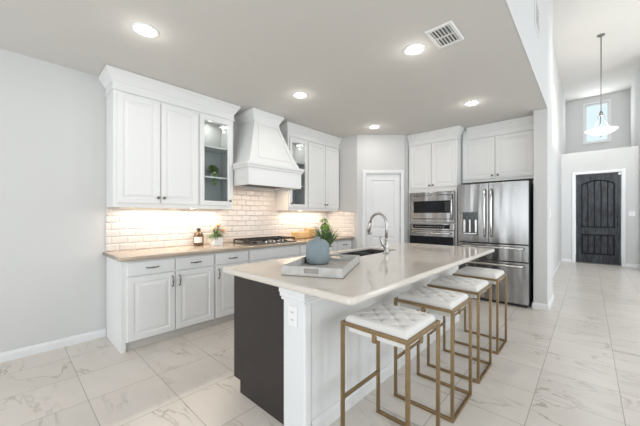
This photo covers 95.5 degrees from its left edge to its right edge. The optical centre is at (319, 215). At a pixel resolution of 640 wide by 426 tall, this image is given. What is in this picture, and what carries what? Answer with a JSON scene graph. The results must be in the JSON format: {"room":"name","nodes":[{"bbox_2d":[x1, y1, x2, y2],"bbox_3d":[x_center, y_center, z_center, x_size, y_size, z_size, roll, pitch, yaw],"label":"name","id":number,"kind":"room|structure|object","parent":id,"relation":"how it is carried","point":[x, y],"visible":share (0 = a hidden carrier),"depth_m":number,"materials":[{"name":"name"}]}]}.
{"room":"kitchen","nodes":[
{"label":"kitchen","id":0,"kind":"room"},
{"bbox_2d":[0,48,237,352],"bbox_3d":[-2.600,-0.095,2.932,0.120,2.790,8.170,0,0,43],"label":"wall","id":1,"kind":"structure","parent":0,"point":[53,116],"depth_m":2.83,"materials":[{"name":"grey paint"}]},
{"bbox_2d":[0,328,105,362],"bbox_3d":[-3.786,1.258,1.551,0.015,0.085,4.332,0,0,43],"label":"baseboard","id":2,"kind":"structure","parent":1,"relation":"attached to","point":[59,343],"depth_m":2.81,"materials":[{"name":"white paint"}]},
{"bbox_2d":[106,89,197,208],"bbox_3d":[-1.890,-0.696,3.353,0.347,1.208,0.876,0,0,43],"label":"upper cabinet","id":3,"kind":"object","parent":1,"relation":"attached to","point":[152,145],"visible":1,"depth_m":3.18,"materials":[{"name":"white paint"}]},
{"bbox_2d":[98,64,240,121],"bbox_3d":[-1.719,-1.385,3.521,0.368,0.201,1.495,0,0,43],"label":"crown molding","id":4,"kind":"structure","parent":3,"relation":"on","point":[111,77],"depth_m":3.26,"materials":[{"name":"white paint"}]},
{"bbox_2d":[198,112,232,209],"bbox_3d":[-1.430,-0.696,3.849,0.347,1.208,0.476,0,0,43],"label":"upper cabinet","id":5,"kind":"object","parent":1,"relation":"attached to","point":[215,134],"visible":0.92,"depth_m":3.93,"materials":[{"name":"white paint"}]},
{"bbox_2d":[206,165,218,185],"bbox_3d":[-1.423,-0.535,3.854,0.164,0.287,0.176,0,0,43],"label":"trailing plant","id":6,"kind":"object","parent":5,"relation":"on","point":[212,168],"visible":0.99,"depth_m":3.82,"materials":[{"name":"green plant"}]},
{"bbox_2d":[204,145,226,153],"bbox_3d":[-1.452,-0.891,3.870,0.261,0.018,0.428,0,0,43],"label":"shelf","id":7,"kind":"object","parent":5,"relation":"attached to","point":[208,149],"depth_m":3.91,"materials":[{"name":"white paint"}]},
{"bbox_2d":[204,176,226,180],"bbox_3d":[-1.452,-0.501,3.870,0.261,0.018,0.428,0,0,43],"label":"shelf","id":8,"kind":"object","parent":5,"relation":"attached to","point":[206,178],"depth_m":3.87,"materials":[{"name":"white paint"}]},
{"bbox_2d":[106,188,327,251],"bbox_3d":[-1.080,-0.023,4.478,0.009,0.814,3.634,0,0,43],"label":"backsplash","id":9,"kind":"structure","parent":1,"relation":"attached to","point":[254,213],"depth_m":3.92,"materials":[{"name":"tile"}]},
{"bbox_2d":[232,107,304,190],"bbox_3d":[-0.820,-0.947,4.262,0.678,1.078,0.996,0,0,43],"label":"range hood","id":10,"kind":"object","parent":1,"relation":"attached to","point":[263,160],"visible":0.91,"depth_m":4.09,"materials":[{"name":"white paint"}]},
{"bbox_2d":[235,107,283,124],"bbox_3d":[-0.899,-1.417,4.335,0.463,0.138,0.554,0,0,43],"label":"crown molding","id":11,"kind":"structure","parent":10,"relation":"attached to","point":[253,114],"depth_m":4.16,"materials":[{"name":"white paint"}]},
{"bbox_2d":[276,136,307,210],"bbox_3d":[-0.457,-0.696,4.900,0.347,1.208,0.439,0,0,43],"label":"upper cabinet","id":12,"kind":"object","parent":1,"relation":"attached to","point":[297,200],"visible":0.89,"depth_m":4.93,"materials":[{"name":"white paint"}]},
{"bbox_2d":[307,141,338,210],"bbox_3d":[-0.020,-0.696,5.372,0.347,1.208,0.846,0,0,43],"label":"upper cabinet","id":13,"kind":"object","parent":1,"relation":"attached to","point":[323,161],"visible":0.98,"depth_m":5.25,"materials":[{"name":"white paint"}]},
{"bbox_2d":[279,121,341,148],"bbox_3d":[-0.181,-1.385,5.183,0.368,0.201,1.372,0,0,43],"label":"crown molding","id":14,"kind":"structure","parent":13,"relation":"attached to","point":[287,128],"depth_m":4.96,"materials":[{"name":"white paint"}]},
{"bbox_2d":[0,0,545,137],"bbox_3d":[-0.878,-1.550,2.285,3.527,0.120,9.560,0,0,43],"label":"ceiling","id":15,"kind":"structure","parent":0,"point":[350,61],"depth_m":2.65,"materials":[{"name":"white paint"}]},
{"bbox_2d":[131,22,158,37],"bbox_3d":[-1.399,-1.480,2.331,0.196,0.018,0.196,0,0,43],"label":"recessed light","id":16,"kind":"object","parent":15,"relation":"in","point":[143,29],"visible":1,"depth_m":2.31,"materials":[{"name":"white plastic"}]},
{"bbox_2d":[292,92,307,98],"bbox_3d":[-0.244,-1.480,3.578,0.196,0.018,0.196,0,0,43],"label":"recessed light","id":17,"kind":"object","parent":15,"relation":"in","point":[300,95],"visible":1,"depth_m":3.55,"materials":[{"name":"white plastic"}]},
{"bbox_2d":[368,125,379,128],"bbox_3d":[0.904,-1.480,4.847,0.196,0.018,0.196,0,0,43],"label":"recessed light","id":18,"kind":"object","parent":15,"relation":"in","point":[370,126],"visible":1,"depth_m":4.82,"materials":[{"name":"white plastic"}]},
{"bbox_2d":[403,43,425,55],"bbox_3d":[0.845,-1.480,2.598,0.196,0.018,0.196,0,0,43],"label":"recessed light","id":19,"kind":"object","parent":15,"relation":"in","point":[413,49],"visible":1,"depth_m":2.58,"materials":[{"name":"white plastic"}]},
{"bbox_2d":[424,20,463,48],"bbox_3d":[1.029,-1.484,2.400,0.212,0.012,0.316,0,0,43],"label":"ceiling vent","id":20,"kind":"object","parent":15,"relation":"in","point":[446,34],"visible":1,"depth_m":2.38,"materials":[{"name":"white plastic"}]},
{"bbox_2d":[464,100,479,105],"bbox_3d":[2.001,-1.480,3.831,0.196,0.018,0.196,0,0,43],"label":"recessed light","id":21,"kind":"object","parent":15,"relation":"in","point":[472,102],"visible":1,"depth_m":3.81,"materials":[{"name":"white plastic"}]},
{"bbox_2d":[0,254,639,425],"bbox_3d":[3.318,1.340,3.333,8.260,0.080,16.800,0,0,43],"label":"floor","id":22,"kind":"structure","parent":0,"point":[576,362],"depth_m":2.38,"materials":[{"name":"stone"}]},
{"bbox_2d":[106,253,213,353],"bbox_3d":[-1.757,0.864,3.265,0.648,0.872,0.929,0,0,43],"label":"base cabinet","id":23,"kind":"object","parent":22,"relation":"on","point":[149,301],"visible":0.97,"depth_m":3.00,"materials":[{"name":"white paint"}]},
{"bbox_2d":[103,236,353,261],"bbox_3d":[-0.852,0.406,4.241,0.664,0.042,3.650,0,0,43],"label":"countertop","id":24,"kind":"structure","parent":23,"relation":"on","point":[164,252],"depth_m":3.34,"materials":[{"name":"stone"}]},
{"bbox_2d":[193,228,203,245],"bbox_3d":[-1.582,0.272,3.788,0.125,0.225,0.124,0,0,43],"label":"bottle","id":25,"kind":"object","parent":24,"relation":"on","point":[198,238],"visible":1,"depth_m":3.74,"materials":[{"name":"brown glass"}]},
{"bbox_2d":[207,223,226,245],"bbox_3d":[-1.369,0.238,3.825,0.257,0.293,0.292,0,0,43],"label":"flower pot","id":26,"kind":"object","parent":24,"relation":"on","point":[215,240],"visible":1,"depth_m":3.80,"materials":[{"name":"white ceramic"}]},
{"bbox_2d":[233,236,295,244],"bbox_3d":[-0.790,0.352,4.254,0.450,0.064,0.820,0,0,43],"label":"gas cooktop","id":27,"kind":"object","parent":24,"relation":"in","point":[270,239],"visible":1,"depth_m":4.14,"materials":[{"name":"silver metal"}]},
{"bbox_2d":[291,232,309,238],"bbox_3d":[-0.332,0.330,4.969,0.181,0.110,0.322,0,0,43],"label":"woven basket","id":28,"kind":"object","parent":24,"relation":"on","point":[306,235],"visible":0.95,"depth_m":4.89,"materials":[{"name":"wicker"}]},
{"bbox_2d":[304,228,316,237],"bbox_3d":[-0.172,0.304,5.202,0.160,0.160,0.201,0,0,43],"label":"canister","id":29,"kind":"object","parent":24,"relation":"on","point":[306,229],"visible":0.55,"depth_m":5.15,"materials":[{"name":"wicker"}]},
{"bbox_2d":[213,250,247,325],"bbox_3d":[-1.280,0.864,3.776,0.644,0.872,0.464,0,0,43],"label":"base cabinet","id":30,"kind":"object","parent":22,"relation":"on","point":[223,282],"visible":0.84,"depth_m":3.51,"materials":[{"name":"white paint"}]},
{"bbox_2d":[248,245,298,263],"bbox_3d":[-0.816,0.864,4.278,0.644,0.872,0.897,0,0,43],"label":"base cabinet","id":31,"kind":"object","parent":22,"relation":"on","point":[281,252],"visible":0.12,"depth_m":4.03,"materials":[{"name":"white paint"}]},
{"bbox_2d":[299,244,305,255],"bbox_3d":[-0.349,0.864,4.782,0.644,0.872,0.472,0,0,43],"label":"base cabinet","id":32,"kind":"object","parent":22,"relation":"on","point":[302,247],"visible":0.02,"depth_m":4.45,"materials":[{"name":"white paint"}]},
{"bbox_2d":[330,239,351,251],"bbox_3d":[0.100,0.864,5.267,0.644,0.872,0.842,0,0,43],"label":"base cabinet","id":33,"kind":"object","parent":22,"relation":"on","point":[340,245],"visible":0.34,"depth_m":5.15,"materials":[{"name":"white paint"}]},
{"bbox_2d":[234,251,458,425],"bbox_3d":[0.538,0.863,2.894,0.800,0.874,2.702,0,0,43],"label":"kitchen island","id":34,"kind":"object","parent":22,"relation":"on","point":[293,374],"visible":0.63,"depth_m":1.90,"materials":[{"name":"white wood"}]},
{"bbox_2d":[288,305,296,327],"bbox_3d":[-0.163,0.595,1.725,0.076,0.120,0.009,0,0,43],"label":"wall outlet","id":35,"kind":"object","parent":34,"relation":"attached to","point":[292,311],"visible":1,"depth_m":1.72,"materials":[{"name":"white plastic"}]},
{"bbox_2d":[223,242,494,304],"bbox_3d":[0.662,0.406,2.813,1.220,0.042,2.832,0,0,43],"label":"island countertop","id":36,"kind":"structure","parent":34,"relation":"on","point":[375,275],"depth_m":2.05,"materials":[{"name":"stone"}]},
{"bbox_2d":[281,254,359,278],"bbox_3d":[0.038,0.353,2.143,0.409,0.062,0.654,0,0,17],"label":"serving tray","id":37,"kind":"object","parent":36,"relation":"on","point":[337,268],"visible":0.89,"depth_m":1.89,"materials":[{"name":"grey wood"}]},
{"bbox_2d":[306,237,329,264],"bbox_3d":[-0.018,0.269,2.286,0.187,0.209,0.187,0,0,43],"label":"ceramic jar","id":38,"kind":"object","parent":37,"relation":"on","point":[317,249],"visible":1,"depth_m":2.21,"materials":[{"name":"grey ceramic"}]},
{"bbox_2d":[308,219,339,248],"bbox_3d":[0.043,0.197,2.583,0.329,0.375,0.341,0,0,43],"label":"potted plant","id":39,"kind":"object","parent":36,"relation":"on","point":[325,234],"visible":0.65,"depth_m":2.55,"materials":[{"name":"green plant"}]},
{"bbox_2d":[341,249,383,255],"bbox_3d":[0.497,0.527,3.165,0.368,0.245,0.756,0,0,43],"label":"sink","id":40,"kind":"object","parent":36,"relation":"in","point":[360,253],"visible":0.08,"depth_m":3.32,"materials":[{"name":"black metal"}]},
{"bbox_2d":[366,212,388,253],"bbox_3d":[0.590,0.172,3.051,0.270,0.426,0.110,0,0,43],"label":"kitchen faucet","id":41,"kind":"object","parent":36,"relation":"on","point":[385,245],"visible":1,"depth_m":2.99,"materials":[{"name":"silver metal"}]},
{"bbox_2d":[341,303,439,425],"bbox_3d":[0.401,0.923,1.654,0.412,0.754,0.396,0,0,43],"label":"bar stool","id":42,"kind":"object","parent":22,"relation":"on","point":[401,327],"visible":1,"depth_m":1.60,"materials":[{"name":"gold metal"}]},
{"bbox_2d":[345,303,434,345],"bbox_3d":[0.401,0.587,1.654,0.372,0.080,0.356,0,0,43],"label":"cushion","id":43,"kind":"object","parent":42,"relation":"on","point":[401,323],"depth_m":1.57,"materials":[{"name":"white fabric"}]},
{"bbox_2d":[394,286,471,423],"bbox_3d":[0.819,0.923,2.104,0.412,0.754,0.396,0,0,43],"label":"bar stool","id":44,"kind":"object","parent":22,"relation":"on","point":[442,302],"visible":0.98,"depth_m":2.02,"materials":[{"name":"gold metal"}]},
{"bbox_2d":[398,286,467,313],"bbox_3d":[0.819,0.587,2.104,0.372,0.080,0.356,0,0,43],"label":"cushion","id":45,"kind":"object","parent":44,"relation":"on","point":[423,298],"depth_m":2.01,"materials":[{"name":"white fabric"}]},
{"bbox_2d":[409,139,465,245],"bbox_3d":[2.162,0.000,5.345,0.857,2.600,0.678,0,0,43],"label":"tall cabinet","id":46,"kind":"object","parent":22,"relation":"on","point":[433,167],"visible":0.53,"depth_m":5.06,"materials":[{"name":"white paint"}]},
{"bbox_2d":[409,223,454,245],"bbox_3d":[2.116,0.490,5.291,0.791,0.715,0.640,0,0,43],"label":"wall oven","id":47,"kind":"object","parent":46,"relation":"in","point":[420,233],"visible":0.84,"depth_m":5.08,"materials":[{"name":"grey"}]},
{"bbox_2d":[410,191,454,222],"bbox_3d":[2.087,-0.155,5.260,0.791,0.530,0.524,0,0,43],"label":"microwave","id":48,"kind":"object","parent":46,"relation":"in","point":[426,206],"visible":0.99,"depth_m":5.08,"materials":[{"name":"grey"}]},
{"bbox_2d":[427,275,491,383],"bbox_3d":[1.214,0.923,2.531,0.412,0.754,0.396,0,0,43],"label":"bar stool","id":49,"kind":"object","parent":22,"relation":"on","point":[473,287],"visible":0.98,"depth_m":2.45,"materials":[{"name":"gold metal"}]},
{"bbox_2d":[430,275,488,295],"bbox_3d":[1.214,0.587,2.531,0.372,0.080,0.356,0,0,43],"label":"cushion","id":50,"kind":"object","parent":49,"relation":"on","point":[469,286],"depth_m":2.42,"materials":[{"name":"white fabric"}]},
{"bbox_2d":[452,266,506,354],"bbox_3d":[1.651,0.923,3.003,0.412,0.754,0.396,0,0,43],"label":"bar stool","id":51,"kind":"object","parent":22,"relation":"on","point":[493,276],"visible":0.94,"depth_m":2.90,"materials":[{"name":"gold metal"}]},
{"bbox_2d":[455,266,503,281],"bbox_3d":[1.651,0.587,3.003,0.372,0.080,0.356,0,0,43],"label":"cushion","id":52,"kind":"object","parent":51,"relation":"on","point":[490,275],"depth_m":2.89,"materials":[{"name":"white fabric"}]},
{"bbox_2d":[458,180,533,307],"bbox_3d":[2.790,0.397,4.616,0.936,1.806,0.814,0,0,43],"label":"refrigerator","id":53,"kind":"object","parent":22,"relation":"on","point":[498,216],"visible":0.91,"depth_m":4.29,"materials":[{"name":"grey"}]},
{"bbox_2d":[339,135,356,248],"bbox_3d":[0.406,-0.095,5.648,0.840,2.790,0.100,0,0,43],"label":"wall","id":54,"kind":"structure","parent":0,"point":[348,145],"depth_m":5.46,"materials":[{"name":"grey paint"}]},
{"bbox_2d":[328,211,354,236],"bbox_3d":[0.400,0.142,5.578,0.664,0.484,0.009,0,0,43],"label":"backsplash","id":55,"kind":"structure","parent":54,"relation":"attached to","point":[343,220],"depth_m":5.54,"materials":[{"name":"tile"}]},
{"bbox_2d":[357,135,404,247],"bbox_3d":[1.115,-0.095,5.376,0.870,2.790,0.100,0,0,0],"label":"wall","id":56,"kind":"structure","parent":0,"point":[374,152],"depth_m":5.33,"materials":[{"name":"grey paint"}]},
{"bbox_2d":[362,170,403,247],"bbox_3d":[1.156,0.229,5.325,0.773,2.143,0.111,0,0,0],"label":"door","id":57,"kind":"structure","parent":56,"relation":"in","point":[380,188],"depth_m":5.35,"materials":[{"name":"white paint"}]},
{"bbox_2d":[405,135,533,242],"bbox_3d":[2.531,-0.095,5.046,1.987,2.790,0.875,0,0,43],"label":"wall","id":58,"kind":"structure","parent":0,"point":[406,138],"depth_m":5.38,"materials":[{"name":"grey paint"}]},
{"bbox_2d":[462,130,533,183],"bbox_3d":[2.946,-0.932,4.789,1.022,0.735,0.449,0,0,43],"label":"upper cabinet","id":59,"kind":"object","parent":58,"relation":"attached to","point":[506,157],"visible":0.97,"depth_m":4.62,"materials":[{"name":"white paint"}]},
{"bbox_2d":[407,115,533,146],"bbox_3d":[2.528,-1.385,4.978,1.892,0.201,0.660,0,0,43],"label":"crown molding","id":60,"kind":"structure","parent":59,"relation":"attached to","point":[526,123],"depth_m":4.82,"materials":[{"name":"white paint"}]},
{"bbox_2d":[504,0,552,303],"bbox_3d":[0.367,-1.275,1.132,0.156,5.150,9.560,0,0,43],"label":"wall","id":61,"kind":"structure","parent":0,"point":[538,51],"depth_m":4.04,"materials":[{"name":"grey paint"}]},
{"bbox_2d":[535,0,538,37],"bbox_3d":[2.371,-2.160,3.174,0.009,0.280,0.340,0,0,43],"label":"air vent","id":62,"kind":"object","parent":61,"relation":"in","point":[536,5],"visible":1,"depth_m":3.16,"materials":[{"name":"white plastic"}]},
{"bbox_2d":[532,258,571,310],"bbox_3d":[5.042,1.258,6.147,0.234,0.085,5.765,0,0,43],"label":"baseboard","id":63,"kind":"structure","parent":61,"relation":"attached to","point":[535,305],"depth_m":4.11,"materials":[{"name":"white paint"}]},
{"bbox_2d":[553,44,565,269],"bbox_3d":[5.970,-1.275,7.392,0.115,5.150,7.240,0,0,43],"label":"wall","id":64,"kind":"structure","parent":0,"point":[559,104],"depth_m":7.31,"materials":[{"name":"grey paint"}]},
{"bbox_2d":[553,0,639,101],"bbox_3d":[4.514,-3.900,2.225,5.000,0.100,16.800,0,0,43],"label":"ceiling","id":65,"kind":"structure","parent":0,"point":[577,24],"depth_m":6.53,"materials":[{"name":"white paint"}]},
{"bbox_2d":[584,33,618,136],"bbox_3d":[5.979,-2.760,6.184,0.524,2.180,0.524,0,0,43],"label":"pendant lamp","id":66,"kind":"object","parent":65,"relation":"hanging from","point":[600,131],"visible":1,"depth_m":6.17,"materials":[{"name":"silver metal"}]},
{"bbox_2d":[566,90,629,153],"bbox_3d":[8.927,-2.810,9.397,1.500,2.080,0.120,0,0,43],"label":"wall","id":67,"kind":"structure","parent":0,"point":[620,101],"depth_m":9.24,"materials":[{"name":"grey paint"}]},
{"bbox_2d":[583,99,610,144],"bbox_3d":[8.910,-3.010,9.357,0.660,1.330,0.140,0,0,43],"label":"window","id":68,"kind":"structure","parent":67,"relation":"attached to","point":[608,101],"depth_m":9.37,"materials":[{"name":"white paint"}]},
{"bbox_2d":[561,146,638,264],"bbox_3d":[8.213,-0.235,8.627,1.500,3.070,2.180,0,0,43],"label":"wall","id":69,"kind":"structure","parent":0,"point":[624,157],"depth_m":7.67,"materials":[{"name":"grey paint"}]},
{"bbox_2d":[572,168,625,266],"bbox_3d":[7.490,0.037,7.842,1.055,2.525,0.154,0,0,43],"label":"door","id":70,"kind":"structure","parent":69,"relation":"in","point":[598,196],"depth_m":7.84,"materials":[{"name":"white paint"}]},
{"bbox_2d":[629,211,635,215],"bbox_3d":[7.934,-0.060,7.391,0.120,0.116,0.011,0,0,43],"label":"light switch","id":71,"kind":"object","parent":69,"relation":"attached to","point":[631,213],"visible":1,"depth_m":7.38,"materials":[{"name":"white plastic"}]},
{"bbox_2d":[630,61,639,264],"bbox_3d":[9.829,-1.275,6.776,3.385,5.150,2.900,0,0,43],"label":"wall","id":72,"kind":"structure","parent":0,"point":[635,87],"depth_m":7.66,"materials":[{"name":"grey paint"}]},
{"bbox_2d":[626,263,639,268],"bbox_3d":[8.927,1.258,6.046,3.495,0.085,0.635,0,0,43],"label":"baseboard","id":73,"kind":"structure","parent":72,"relation":"attached to","point":[627,264],"depth_m":7.37,"materials":[{"name":"white paint"}]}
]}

